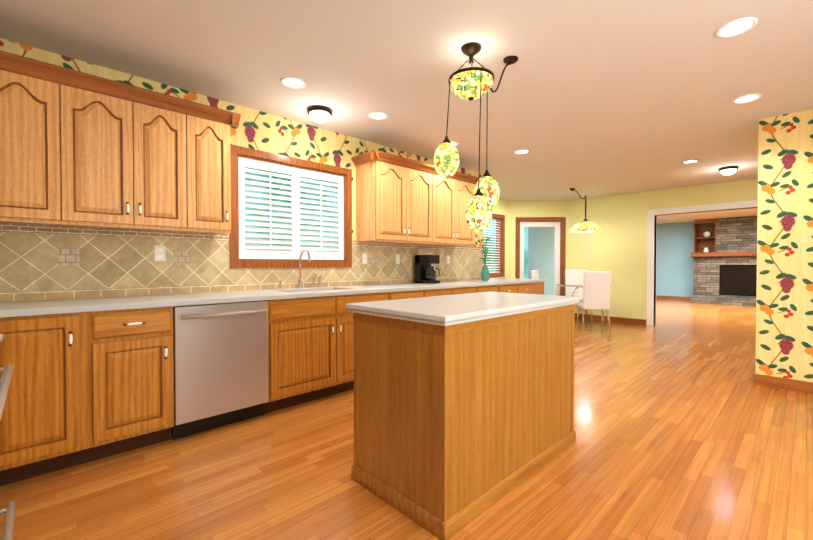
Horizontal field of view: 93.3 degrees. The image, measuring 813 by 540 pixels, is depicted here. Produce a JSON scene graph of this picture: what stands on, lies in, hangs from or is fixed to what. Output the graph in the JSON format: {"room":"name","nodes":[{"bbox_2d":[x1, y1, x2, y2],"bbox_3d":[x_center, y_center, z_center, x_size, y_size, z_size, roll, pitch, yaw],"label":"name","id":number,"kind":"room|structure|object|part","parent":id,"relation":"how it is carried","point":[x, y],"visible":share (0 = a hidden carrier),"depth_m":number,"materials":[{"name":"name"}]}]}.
{"room":"dining room and kitchen","nodes":[
{"label":"dining room and kitchen","id":0,"kind":"room"},
{"bbox_2d":[0,38,482,267],"bbox_3d":[-0.978,-0.169,3.835,5.760,2.500,0.140,-1,1,-44],"label":"wall","id":1,"kind":"structure","parent":0,"point":[263,131],"depth_m":3.50,"materials":[{"name":"paper"}]},
{"bbox_2d":[0,50,63,225],"bbox_3d":[-2.462,-0.725,2.061,0.888,0.892,0.350,-1,1,-44],"label":"upper cabinet","id":2,"kind":"object","parent":1,"relation":"attached to","point":[31,90],"depth_m":2.16,"materials":[{"name":"brown wood"}]},
{"bbox_2d":[64,67,191,232],"bbox_3d":[-1.904,-0.732,2.597,0.660,0.892,0.350,-1,1,-44],"label":"upper cabinet","id":3,"kind":"object","parent":1,"relation":"attached to","point":[81,149],"depth_m":2.45,"materials":[{"name":"brown wood"}]},
{"bbox_3d":[-2.081,-1.134,2.394,1.908,0.082,0.388,-1,1,-44],"label":"crown","id":4,"kind":"part","parent":3,"relation":"part of","materials":[{"name":"brown wood"}]},
{"bbox_2d":[188,100,231,233],"bbox_3d":[-1.557,-0.737,2.929,0.300,0.892,0.350,-1,1,-44],"label":"upper cabinet","id":5,"kind":"object","parent":1,"relation":"attached to","point":[209,147],"depth_m":2.80,"materials":[{"name":"brown wood"}]},
{"bbox_2d":[0,276,481,301],"bbox_3d":[-0.876,0.144,3.835,5.620,0.065,0.008,-1,1,-44],"label":"tile band","id":6,"kind":"object","parent":1,"relation":"attached to","point":[55,294],"visible":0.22,"depth_m":2.98,"materials":[{"name":"beige tile"}]},
{"bbox_2d":[0,232,482,291],"bbox_3d":[-0.876,-0.071,3.832,5.620,0.365,0.008,-1,1,-44],"label":"tile backsplash","id":7,"kind":"structure","parent":1,"relation":"attached to","point":[29,261],"depth_m":2.85,"materials":[{"name":"beige tile"}]},
{"bbox_2d":[154,245,165,260],"bbox_3d":[-1.851,-0.125,2.883,0.072,0.116,0.008,-1,1,-44],"label":"outlet","id":8,"kind":"object","parent":7,"relation":"attached to","point":[159,253],"visible":1,"depth_m":2.88,"materials":[{"name":"beige plastic"}]},
{"bbox_2d":[58,249,376,264],"bbox_3d":[-0.963,-0.105,3.746,3.607,0.109,0.011,-1,1,-44],"label":"accent tiles","id":9,"kind":"object","parent":7,"relation":"attached to","point":[68,256],"depth_m":2.56,"materials":[{"name":"tile"}]},
{"bbox_2d":[362,253,366,263],"bbox_3d":[-0.459,-0.124,4.219,0.072,0.116,0.008,-1,1,-44],"label":"outlet","id":10,"kind":"object","parent":7,"relation":"attached to","point":[364,258],"visible":1,"depth_m":4.21,"materials":[{"name":"beige plastic"}]},
{"bbox_2d":[395,254,399,263],"bbox_3d":[-0.104,-0.129,4.558,0.072,0.116,0.011,-1,1,-44],"label":"light switch","id":11,"kind":"object","parent":7,"relation":"attached to","point":[397,258],"visible":1,"depth_m":4.55,"materials":[{"name":"beige plastic"}]},
{"bbox_2d":[446,256,449,263],"bbox_3d":[0.566,-0.138,5.202,0.072,0.116,0.008,-1,1,-44],"label":"outlet","id":12,"kind":"object","parent":7,"relation":"attached to","point":[447,259],"visible":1,"depth_m":5.19,"materials":[{"name":"beige plastic"}]},
{"bbox_2d":[0,223,482,250],"bbox_3d":[-0.876,-0.284,3.828,5.620,0.060,0.010,-1,1,-44],"label":"liner","id":13,"kind":"object","parent":1,"relation":"attached to","point":[6,227],"visible":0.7,"depth_m":2.82,"materials":[{"name":"brown wood"}]},
{"bbox_2d":[229,144,351,267],"bbox_3d":[-1.087,-0.542,3.713,1.250,1.040,0.158,-1,1,-44],"label":"window","id":14,"kind":"structure","parent":1,"relation":"in","point":[254,154],"depth_m":3.55,"materials":[{"name":"brown wood"}]},
{"bbox_2d":[238,157,343,259],"bbox_3d":[-1.066,-0.542,3.691,1.090,0.880,0.061,-1,1,-44],"label":"window shutters","id":15,"kind":"object","parent":14,"relation":"attached to","point":[295,232],"visible":1,"depth_m":3.65,"materials":[{"name":"white paint"}]},
{"bbox_2d":[355,150,434,244],"bbox_3d":[-0.122,-0.756,4.307,0.840,0.892,0.350,-1,1,-44],"label":"upper cabinet","id":16,"kind":"object","parent":1,"relation":"attached to","point":[401,200],"depth_m":4.09,"materials":[{"name":"brown wood"}]},
{"bbox_2d":[435,170,477,245],"bbox_3d":[0.484,-0.765,4.888,0.840,0.892,0.350,-1,1,-44],"label":"upper cabinet","id":17,"kind":"object","parent":1,"relation":"attached to","point":[452,195],"depth_m":4.74,"materials":[{"name":"brown wood"}]},
{"bbox_3d":[0.195,-1.165,4.578,1.800,0.082,0.388,-1,1,-44],"label":"crown","id":18,"kind":"part","parent":17,"relation":"part of","materials":[{"name":"brown wood"}]},
{"bbox_2d":[0,298,812,539],"bbox_3d":[4.514,1.107,5.597,16.420,0.100,7.850,-1,1,-44],"label":"floor","id":19,"kind":"structure","parent":0,"point":[685,428],"depth_m":2.10,"materials":[{"name":"brown wood"}]},
{"bbox_2d":[0,338,3,485],"bbox_3d":[-2.039,0.678,1.461,0.640,0.870,0.634,-1,1,-44],"label":"base cabinet","id":20,"kind":"object","parent":19,"relation":"on","point":[1,344],"depth_m":1.91,"materials":[{"name":"brown wood"}]},
{"bbox_2d":[0,334,15,539],"bbox_3d":[-1.525,0.572,0.980,0.714,1.060,0.762,-1,1,-44],"label":"range","id":21,"kind":"object","parent":19,"relation":"on","point":[9,510],"visible":1,"depth_m":1.33,"materials":[{"name":"silver metal"}]},
{"bbox_2d":[0,314,91,484],"bbox_3d":[-2.132,0.668,2.211,0.401,0.870,0.620,-1,1,-44],"label":"base cabinet","id":22,"kind":"object","parent":19,"relation":"on","point":[48,405],"depth_m":2.02,"materials":[{"name":"brown wood"}]},
{"bbox_2d":[0,278,546,317],"bbox_3d":[-0.210,0.186,4.131,5.810,0.036,0.765,-1,1,-44],"label":"countertop","id":23,"kind":"structure","parent":22,"relation":"on","point":[33,309],"depth_m":2.63,"materials":[{"name":"white stone"}]},
{"bbox_2d":[278,250,322,288],"bbox_3d":[-0.946,-0.008,3.589,0.458,0.364,0.209,-1,1,-44],"label":"chrome faucet","id":24,"kind":"object","parent":23,"relation":"on","point":[312,285],"visible":1,"depth_m":3.63,"materials":[{"name":"silver metal"}]},
{"bbox_2d":[415,255,439,283],"bbox_3d":[0.263,-0.011,4.654,0.221,0.340,0.240,-1,1,-44],"label":"coffee maker","id":25,"kind":"object","parent":23,"relation":"on","point":[425,271],"visible":0.98,"depth_m":4.58,"materials":[{"name":"black plastic"}]},
{"bbox_2d":[481,236,490,280],"bbox_3d":[1.097,-0.161,5.342,0.250,0.620,0.124,-1,1,-44],"label":"bamboo","id":26,"kind":"object","parent":23,"relation":"on","point":[485,274],"visible":1,"depth_m":5.31,"materials":[{"name":"teal ceramic"}]},
{"bbox_3d":[1.097,0.049,5.345,0.124,0.200,0.124,-1,1,-44],"label":"pot","id":27,"kind":"part","parent":26,"relation":"part of","materials":[{"name":"teal ceramic"}]},
{"bbox_2d":[88,306,173,460],"bbox_3d":[-1.833,0.664,2.498,0.428,0.870,0.620,-1,1,-44],"label":"base cabinet","id":28,"kind":"object","parent":19,"relation":"on","point":[92,379],"depth_m":2.27,"materials":[{"name":"brown wood"}]},
{"bbox_2d":[171,300,267,439],"bbox_3d":[-1.420,0.662,2.820,0.604,0.865,0.629,-1,1,-44],"label":"dishwasher","id":29,"kind":"object","parent":19,"relation":"on","point":[220,355],"visible":0.81,"depth_m":2.61,"materials":[{"name":"silver metal"}]},
{"bbox_3d":[-1.222,0.299,2.608,0.550,0.022,0.056,-1,1,-44],"label":"handle","id":30,"kind":"part","parent":29,"relation":"part of","materials":[{"name":"silver metal"}]},
{"bbox_2d":[264,290,391,413],"bbox_3d":[-0.807,0.650,3.482,1.188,0.870,0.620,-1,1,-44],"label":"base cabinet","id":31,"kind":"object","parent":19,"relation":"on","point":[311,340],"depth_m":3.10,"materials":[{"name":"brown wood"}]},
{"bbox_2d":[392,290,427,299],"bbox_3d":[-0.203,0.642,4.061,0.485,0.870,0.620,-1,1,-44],"label":"base cabinet","id":32,"kind":"object","parent":19,"relation":"on","point":[400,294],"depth_m":3.85,"materials":[{"name":"brown wood"}]},
{"bbox_2d":[428,286,479,296],"bbox_3d":[0.304,0.635,4.548,0.920,0.870,0.620,-1,1,-44],"label":"base cabinet","id":33,"kind":"object","parent":19,"relation":"on","point":[459,289],"depth_m":4.38,"materials":[{"name":"brown wood"}]},
{"bbox_2d":[348,303,578,539],"bbox_3d":[0.396,0.661,2.242,1.288,0.886,0.648,-1,1,-44],"label":"kitchen island","id":34,"kind":"object","parent":19,"relation":"on","point":[463,410],"depth_m":1.82,"materials":[{"name":"brown wood"}]},
{"bbox_2d":[346,291,580,326],"bbox_3d":[0.396,0.196,2.235,1.330,0.043,0.690,-1,1,-44],"label":"island countertop","id":35,"kind":"structure","parent":34,"relation":"on","point":[444,310],"depth_m":1.93,"materials":[{"name":"white stone"}]},
{"bbox_2d":[480,286,499,291],"bbox_3d":[0.809,0.628,5.032,0.480,0.870,0.620,-1,1,-44],"label":"base cabinet","id":36,"kind":"object","parent":19,"relation":"on","point":[482,288],"depth_m":4.84,"materials":[{"name":"brown wood"}]},
{"bbox_2d":[500,282,535,293],"bbox_3d":[1.316,0.621,5.519,0.926,0.870,0.620,-1,1,-44],"label":"base cabinet","id":37,"kind":"object","parent":19,"relation":"on","point":[521,287],"depth_m":5.37,"materials":[{"name":"brown wood"}]},
{"bbox_2d":[531,270,538,278],"bbox_3d":[2.732,0.518,7.443,0.539,1.030,0.423,1,1,32],"label":"dining chair","id":38,"kind":"object","parent":19,"relation":"on","point":[534,274],"visible":0.17,"depth_m":7.45,"materials":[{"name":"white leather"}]},
{"bbox_2d":[536,282,543,294],"bbox_3d":[1.778,0.615,5.962,0.354,0.870,0.620,-1,1,-44],"label":"base cabinet","id":39,"kind":"object","parent":19,"relation":"on","point":[539,285],"depth_m":5.79,"materials":[{"name":"brown wood"}]},
{"bbox_2d":[565,270,592,323],"bbox_3d":[3.424,0.515,7.664,0.424,1.030,0.540,0,1,13],"label":"dining chair","id":40,"kind":"object","parent":19,"relation":"on","point":[574,276],"visible":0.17,"depth_m":7.84,"materials":[{"name":"white fabric"}]},
{"bbox_3d":[3.425,0.315,7.662,0.658,0.628,0.619,-1,1,-44],"label":"seat","id":41,"kind":"part","parent":40,"relation":"part of","materials":[{"name":"white leather"}]},
{"bbox_2d":[556,284,615,329],"bbox_3d":[3.297,0.656,7.091,1.010,0.746,1.010,-1,1,-44],"label":"glass dining table","id":42,"kind":"object","parent":19,"relation":"on","point":[573,285],"visible":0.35,"depth_m":7.04,"materials":[{"name":"white"}]},
{"bbox_2d":[577,271,610,333],"bbox_3d":[3.162,0.532,6.493,0.424,1.030,0.540,0,1,13],"label":"dining chair","id":43,"kind":"object","parent":19,"relation":"on","point":[596,290],"visible":0.9,"depth_m":6.27,"materials":[{"name":"white fabric"}]},
{"bbox_3d":[3.162,0.331,6.489,0.658,0.628,0.619,-1,1,-44],"label":"seat","id":44,"kind":"part","parent":43,"relation":"part of","materials":[{"name":"white fabric"}]},
{"bbox_2d":[690,216,756,305],"bbox_3d":[9.559,-0.270,11.058,0.948,2.498,2.170,-1,1,-44],"label":"stone fireplace","id":45,"kind":"object","parent":19,"relation":"on","point":[724,254],"visible":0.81,"depth_m":11.17,"materials":[{"name":"grey stone"}]},
{"bbox_2d":[0,0,812,223],"bbox_3d":[4.514,-1.493,5.560,16.420,0.100,7.850,-1,1,-44],"label":"ceiling","id":46,"kind":"structure","parent":0,"point":[589,99],"depth_m":2.69,"materials":[{"name":"beige paint"}]},
{"bbox_2d":[280,76,305,88],"bbox_3d":[-0.849,-1.401,2.875,0.189,0.008,0.189,0,1,22],"label":"recessed light","id":47,"kind":"object","parent":46,"relation":"in","point":[292,82],"depth_m":2.87,"materials":[{"name":"white paint"}]},
{"bbox_2d":[307,105,331,122],"bbox_3d":[-0.767,-1.360,3.397,0.209,0.104,0.209,1,1,37],"label":"dome light","id":48,"kind":"object","parent":46,"relation":"attached to","point":[319,114],"depth_m":3.33,"materials":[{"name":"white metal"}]},
{"bbox_2d":[368,111,388,119],"bbox_3d":[-0.256,-1.410,3.513,0.189,0.008,0.189,1,1,40],"label":"recessed light","id":49,"kind":"object","parent":46,"relation":"in","point":[377,115],"depth_m":3.51,"materials":[{"name":"white paint"}]},
{"bbox_2d":[434,42,517,232],"bbox_3d":[0.460,-0.814,2.479,0.550,1.169,0.355,-1,1,-44],"label":"pendant chandelier","id":50,"kind":"object","parent":46,"relation":"hanging from","point":[470,83],"visible":1,"depth_m":2.35,"materials":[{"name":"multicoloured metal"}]},
{"bbox_3d":[0.409,-0.711,2.432,0.410,0.964,0.355,-1,1,-44],"label":"glass","id":51,"kind":"part","parent":50,"relation":"part of","materials":[{"name":"multicoloured glass"}]},
{"bbox_2d":[514,149,529,153],"bbox_3d":[1.394,-1.426,4.639,0.189,0.008,0.189,0,1,7],"label":"recessed light","id":52,"kind":"object","parent":46,"relation":"in","point":[523,151],"depth_m":4.62,"materials":[{"name":"white paint"}]},
{"bbox_2d":[569,188,601,232],"bbox_3d":[3.253,-1.086,7.024,0.680,0.754,0.560,-1,1,-44],"label":"dining pendant light","id":53,"kind":"object","parent":46,"relation":"hanging from","point":[585,226],"visible":1,"depth_m":6.94,"materials":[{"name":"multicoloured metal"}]},
{"bbox_3d":[3.297,-0.799,7.070,0.560,0.180,0.560,-1,1,-44],"label":"lamp shade","id":54,"kind":"part","parent":53,"relation":"part of","materials":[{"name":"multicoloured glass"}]},
{"bbox_2d":[682,159,698,163],"bbox_3d":[3.751,-1.432,5.071,0.189,0.008,0.189,1,1,37],"label":"recessed light","id":55,"kind":"object","parent":46,"relation":"in","point":[694,160],"depth_m":5.07,"materials":[{"name":"white paint"}]},
{"bbox_2d":[719,166,737,174],"bbox_3d":[4.536,-1.388,5.409,0.209,0.104,0.209,1,1,37],"label":"dome light","id":56,"kind":"object","parent":46,"relation":"attached to","point":[729,170],"depth_m":5.35,"materials":[{"name":"white glass"}]},
{"bbox_2d":[715,17,757,37],"bbox_3d":[1.896,-1.391,2.210,0.189,0.008,0.189,0,1,22],"label":"recessed light","id":57,"kind":"object","parent":46,"relation":"in","point":[736,27],"depth_m":2.20,"materials":[{"name":"white paint"}]},
{"bbox_2d":[731,93,761,103],"bbox_3d":[2.792,-1.405,3.153,0.189,0.008,0.189,1,1,37],"label":"recessed light","id":58,"kind":"object","parent":46,"relation":"in","point":[747,98],"depth_m":3.15,"materials":[{"name":"white paint"}]},
{"bbox_2d":[489,199,554,294],"bbox_3d":[4.052,-0.258,10.118,10.200,2.500,0.140,-1,1,-44],"label":"wall","id":59,"kind":"structure","parent":0,"point":[541,250],"depth_m":9.14,"materials":[{"name":"blue"}]},
{"bbox_2d":[483,219,500,272],"bbox_3d":[1.703,-0.500,7.832,0.710,1.112,0.042,-1,1,-44],"label":"window blinds","id":60,"kind":"object","parent":59,"relation":"attached to","point":[492,249],"visible":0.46,"depth_m":7.90,"materials":[{"name":"white paint"}]},
{"bbox_2d":[490,213,504,276],"bbox_3d":[1.696,-0.500,7.841,0.890,1.290,0.158,-1,1,-44],"label":"window frame","id":61,"kind":"structure","parent":59,"relation":"attached to","point":[501,235],"depth_m":8.06,"materials":[{"name":"brown wood"}]},
{"bbox_2d":[510,201,569,295],"bbox_3d":[2.863,-0.232,8.324,1.273,2.500,0.140,0,1,1],"label":"wall","id":62,"kind":"structure","parent":0,"point":[539,208],"depth_m":8.24,"materials":[{"name":"yellow paint"}]},
{"bbox_2d":[520,222,559,295],"bbox_3d":[2.878,-0.012,8.319,0.873,2.050,0.045,0,1,1],"label":"door","id":63,"kind":"structure","parent":62,"relation":"in","point":[556,225],"depth_m":8.29,"materials":[{"name":"white paint"}]},
{"bbox_2d":[515,217,565,295],"bbox_3d":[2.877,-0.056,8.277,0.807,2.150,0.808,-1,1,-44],"label":"door frame","id":64,"kind":"structure","parent":62,"relation":"attached to","point":[562,220],"depth_m":8.23,"materials":[{"name":"brown wood"}]},
{"bbox_2d":[569,178,757,325],"bbox_3d":[5.712,-0.200,6.035,0.140,2.500,6.250,-1,1,-44],"label":"wall","id":65,"kind":"structure","parent":0,"point":[618,243],"depth_m":7.44,"materials":[{"name":"yellow paint"}]},
{"bbox_2d":[646,200,757,325],"bbox_3d":[5.269,-0.036,6.499,0.180,2.160,2.050,-1,1,-44],"label":"trim","id":66,"kind":"structure","parent":65,"relation":"attached to","point":[652,214],"depth_m":7.11,"materials":[{"name":"white paint"}]},
{"bbox_2d":[656,222,693,296],"bbox_3d":[10.258,-0.272,11.118,0.140,2.500,7.290,-1,1,-44],"label":"wall","id":67,"kind":"structure","parent":0,"point":[675,262],"depth_m":12.55,"materials":[{"name":"blue paint"}]},
{"bbox_2d":[656,295,689,299],"bbox_3d":[10.250,0.930,11.031,0.016,0.100,7.150,-1,1,-44],"label":"baseboard","id":68,"kind":"structure","parent":67,"relation":"attached to","point":[657,296],"depth_m":12.58,"materials":[{"name":"brown wood"}]},
{"bbox_2d":[755,109,812,381],"bbox_3d":[4.410,-0.151,2.568,0.120,2.500,3.050,-1,1,-44],"label":"wall","id":69,"kind":"structure","parent":0,"point":[784,317],"depth_m":3.49,"materials":[{"name":"multicoloured paper"}]},
{"bbox_2d":[574,313,812,393],"bbox_3d":[4.123,1.013,5.151,3.400,0.100,7.150,-1,1,-44],"label":"baseboard","id":70,"kind":"structure","parent":69,"relation":"attached to","point":[785,383],"depth_m":3.56,"materials":[{"name":"brown wood"}]}
]}

